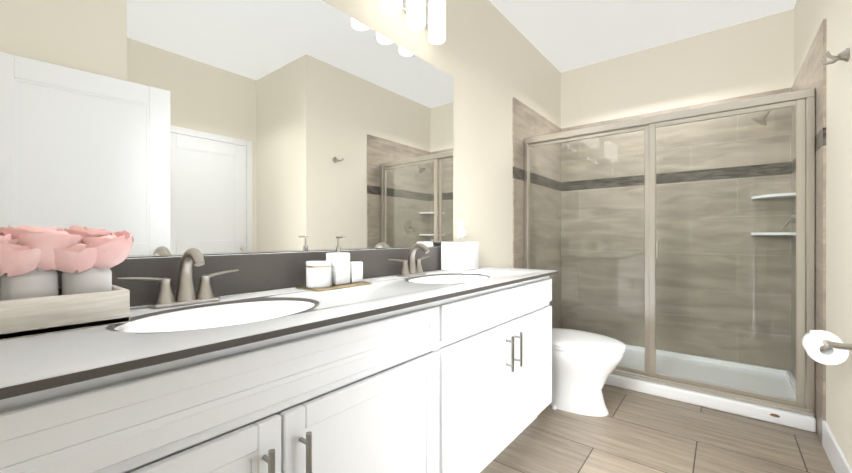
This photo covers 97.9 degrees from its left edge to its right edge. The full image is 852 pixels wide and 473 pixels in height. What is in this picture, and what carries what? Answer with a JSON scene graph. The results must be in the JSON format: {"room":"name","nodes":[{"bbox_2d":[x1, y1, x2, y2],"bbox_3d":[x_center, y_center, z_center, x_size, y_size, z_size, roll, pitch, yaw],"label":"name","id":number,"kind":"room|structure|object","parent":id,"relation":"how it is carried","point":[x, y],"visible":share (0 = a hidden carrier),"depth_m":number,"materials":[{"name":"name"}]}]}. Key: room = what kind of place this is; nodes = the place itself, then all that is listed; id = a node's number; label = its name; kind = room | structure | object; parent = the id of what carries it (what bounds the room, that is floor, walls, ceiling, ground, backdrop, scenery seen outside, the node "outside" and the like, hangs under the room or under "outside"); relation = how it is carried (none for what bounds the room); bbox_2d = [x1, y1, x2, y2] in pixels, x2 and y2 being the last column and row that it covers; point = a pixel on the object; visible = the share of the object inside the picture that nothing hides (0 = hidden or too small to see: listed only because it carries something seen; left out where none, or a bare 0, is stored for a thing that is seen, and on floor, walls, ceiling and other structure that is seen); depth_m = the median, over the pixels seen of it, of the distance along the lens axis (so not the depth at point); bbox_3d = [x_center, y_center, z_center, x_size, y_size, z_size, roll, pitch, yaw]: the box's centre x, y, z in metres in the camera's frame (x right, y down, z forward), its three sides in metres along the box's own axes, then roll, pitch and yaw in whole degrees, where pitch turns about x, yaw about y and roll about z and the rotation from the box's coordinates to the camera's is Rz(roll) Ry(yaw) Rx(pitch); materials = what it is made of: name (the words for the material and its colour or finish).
{"room":"bathroom","nodes":[
{"label":"bathroom","id":0,"kind":"room"},
{"bbox_2d":[141,0,560,267],"bbox_3d":[0.096,-0.315,2.323,0.100,2.790,4.260,0,0,39],"label":"wall","id":1,"kind":"structure","parent":0,"point":[489,58],"depth_m":2.63,"materials":[{"name":"beige paint"}]},
{"bbox_2d":[0,0,452,257],"bbox_3d":[-0.474,-0.470,1.524,0.008,1.062,2.060,0,0,39],"label":"mirror","id":2,"kind":"object","parent":1,"relation":"attached to","point":[161,128],"visible":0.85,"depth_m":1.25,"materials":[{"name":"clear glass"}]},
{"bbox_2d":[56,247,443,306],"bbox_3d":[-0.398,0.130,1.610,0.020,0.138,2.320,0,0,39],"label":"backsplash","id":3,"kind":"structure","parent":1,"relation":"attached to","point":[257,271],"depth_m":1.31,"materials":[{"name":"grey stone"}]},
{"bbox_2d":[382,0,445,43],"bbox_3d":[-0.076,-1.184,1.896,0.162,0.245,0.520,0,0,39],"label":"sconce","id":4,"kind":"object","parent":1,"relation":"attached to","point":[430,15],"visible":1,"depth_m":1.96,"materials":[{"name":"white glass"}]},
{"bbox_2d":[458,220,465,238],"bbox_3d":[0.235,-0.045,2.391,0.030,0.116,0.072,0,0,39],"label":"outlet","id":5,"kind":"object","parent":1,"relation":"attached to","point":[461,233],"visible":1,"depth_m":2.38,"materials":[{"name":"white plastic"}]},
{"bbox_2d":[513,97,560,327],"bbox_3d":[1.056,-0.021,3.431,0.012,2.200,1.130,0,0,39],"label":"tiled wall","id":6,"kind":"structure","parent":1,"relation":"attached to","point":[528,122],"depth_m":3.38,"materials":[{"name":"beige tile"}]},
{"bbox_2d":[489,0,796,72],"bbox_3d":[1.183,-1.734,1.450,2.885,0.050,4.260,0,0,39],"label":"ceiling","id":7,"kind":"structure","parent":0,"point":[563,35],"depth_m":2.95,"materials":[{"name":"white paint"}]},
{"bbox_2d":[480,384,834,472],"bbox_3d":[1.183,1.106,1.453,2.885,0.050,4.260,0,0,39],"label":"floor","id":8,"kind":"structure","parent":0,"point":[635,432],"depth_m":1.94,"materials":[{"name":"tile"}]},
{"bbox_2d":[0,271,557,472],"bbox_3d":[-0.180,0.649,1.423,0.588,0.864,2.300,0,0,39],"label":"bathroom vanity","id":9,"kind":"object","parent":8,"relation":"on","point":[263,364],"depth_m":0.93,"materials":[{"name":"white paint"}]},
{"bbox_2d":[0,267,551,390],"bbox_3d":[-0.181,0.208,1.436,0.578,0.018,2.320,0,0,39],"label":"countertop","id":10,"kind":"structure","parent":9,"relation":"on","point":[31,359],"depth_m":0.77,"materials":[{"name":"white stone"}]},
{"bbox_2d":[0,225,133,340],"bbox_3d":[-0.869,0.086,0.787,0.202,0.225,0.396,0,0,39],"label":"flower planter","id":11,"kind":"object","parent":10,"relation":"on","point":[35,299],"visible":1,"depth_m":0.79,"materials":[{"name":"whitewashed wood"},{"name":"ceramic"},{"name":"flower petal"}]},
{"bbox_2d":[116,248,238,307],"bbox_3d":[-0.679,0.116,1.074,0.143,0.166,0.314,0,0,39],"label":"faucet","id":12,"kind":"object","parent":10,"relation":"on","point":[186,294],"visible":0.96,"depth_m":1.08,"materials":[{"name":"silver metal"}]},
{"bbox_2d":[108,295,335,338],"bbox_3d":[-0.521,0.285,0.986,0.376,0.159,0.537,0,0,39],"label":"sink","id":13,"kind":"object","parent":10,"relation":"in","point":[153,324],"depth_m":1.01,"materials":[{"name":"white ceramic"}]},
{"bbox_2d":[295,235,371,291],"bbox_3d":[-0.362,0.097,1.480,0.140,0.202,0.270,0,0,39],"label":"soap dispenser set","id":14,"kind":"object","parent":10,"relation":"on","point":[337,269],"visible":1,"depth_m":1.45,"materials":[{"name":"white ceramic"}]},
{"bbox_2d":[387,243,428,276],"bbox_3d":[-0.041,0.115,1.869,0.143,0.166,0.314,0,0,39],"label":"faucet","id":15,"kind":"object","parent":10,"relation":"on","point":[412,267],"visible":1,"depth_m":1.87,"materials":[{"name":"silver metal"}]},
{"bbox_2d":[404,271,495,286],"bbox_3d":[0.114,0.284,1.777,0.376,0.159,0.537,0,0,39],"label":"sink","id":16,"kind":"object","parent":10,"relation":"in","point":[449,276],"depth_m":1.89,"materials":[{"name":"white ceramic"}]},
{"bbox_2d":[441,242,478,270],"bbox_3d":[0.205,0.115,2.220,0.130,0.166,0.215,0,0,39],"label":"tissue box","id":17,"kind":"object","parent":10,"relation":"on","point":[459,256],"visible":1,"depth_m":2.15,"materials":[{"name":"white"}]},
{"bbox_2d":[548,328,625,416],"bbox_3d":[0.841,0.683,2.464,0.870,0.795,0.470,0,0,39],"label":"toilet","id":18,"kind":"object","parent":8,"relation":"on","point":[584,364],"visible":0.5,"depth_m":2.25,"materials":[{"name":"white ceramic"}]},
{"bbox_2d":[605,344,815,431],"bbox_3d":[1.773,1.040,2.944,1.714,0.080,0.969,0,0,39],"label":"shower pan","id":19,"kind":"object","parent":8,"relation":"on","point":[774,415],"visible":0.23,"depth_m":2.61,"materials":[{"name":"white ceramic"}]},
{"bbox_2d":[524,88,814,416],"bbox_3d":[1.509,0.084,2.615,1.713,1.829,0.073,0,0,39],"label":"shower door","id":20,"kind":"structure","parent":19,"relation":"on","point":[803,101],"depth_m":2.36,"materials":[{"name":"clear glass"}]},
{"bbox_2d":[561,9,793,128],"bbox_3d":[2.115,-0.316,3.370,1.740,2.790,0.100,0,0,39],"label":"wall","id":21,"kind":"structure","parent":0,"point":[755,56],"depth_m":3.20,"materials":[{"name":"beige paint"}]},
{"bbox_2d":[561,87,791,370],"bbox_3d":[2.080,-0.021,3.327,1.716,2.200,0.012,0,0,39],"label":"tiled wall","id":22,"kind":"structure","parent":21,"relation":"attached to","point":[782,257],"depth_m":3.17,"materials":[{"name":"beige tile"}]},
{"bbox_2d":[794,0,851,466],"bbox_3d":[2.242,-0.315,2.057,0.100,2.790,1.990,0,0,39],"label":"wall","id":23,"kind":"structure","parent":0,"point":[810,16],"depth_m":1.72,"materials":[{"name":"beige paint"}]},
{"bbox_2d":[792,19,825,443],"bbox_3d":[2.404,-0.020,2.350,0.012,2.200,1.130,0,0,39],"label":"tiled wall","id":24,"kind":"structure","parent":23,"relation":"attached to","point":[812,73],"depth_m":2.00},
{"bbox_2d":[752,110,770,125],"bbox_3d":[2.382,-0.867,2.527,0.245,0.201,0.096,0,0,39],"label":"shower head","id":25,"kind":"object","parent":24,"relation":"attached to","point":[764,115],"depth_m":2.55},
{"bbox_2d":[782,214,795,227],"bbox_3d":[2.441,-0.120,2.481,0.095,0.170,0.170,0,0,39],"label":"shower valve","id":26,"kind":"object","parent":24,"relation":"attached to","point":[793,219],"depth_m":2.47,"materials":[{"name":"silver metal"}]},
{"bbox_2d":[802,330,851,364],"bbox_3d":[1.614,0.446,1.478,0.152,0.117,0.203,0,0,39],"label":"toilet paper holder","id":27,"kind":"object","parent":23,"relation":"attached to","point":[835,352],"visible":1,"depth_m":1.47,"materials":[{"name":"white paper"}]},
{"bbox_2d":[820,48,849,64],"bbox_3d":[1.757,-0.769,1.593,0.076,0.056,0.111,0,0,39],"label":"robe hook","id":28,"kind":"object","parent":23,"relation":"attached to","point":[844,55],"visible":0.98,"depth_m":1.57,"materials":[{"name":"silver metal"}]},
{"bbox_2d":[822,420,851,472],"bbox_3d":[1.819,1.013,1.621,0.014,0.135,0.739,0,0,39],"label":"baseboard","id":29,"kind":"structure","parent":23,"relation":"attached to","point":[837,458],"depth_m":1.68,"materials":[{"name":"white wood"}]}
]}

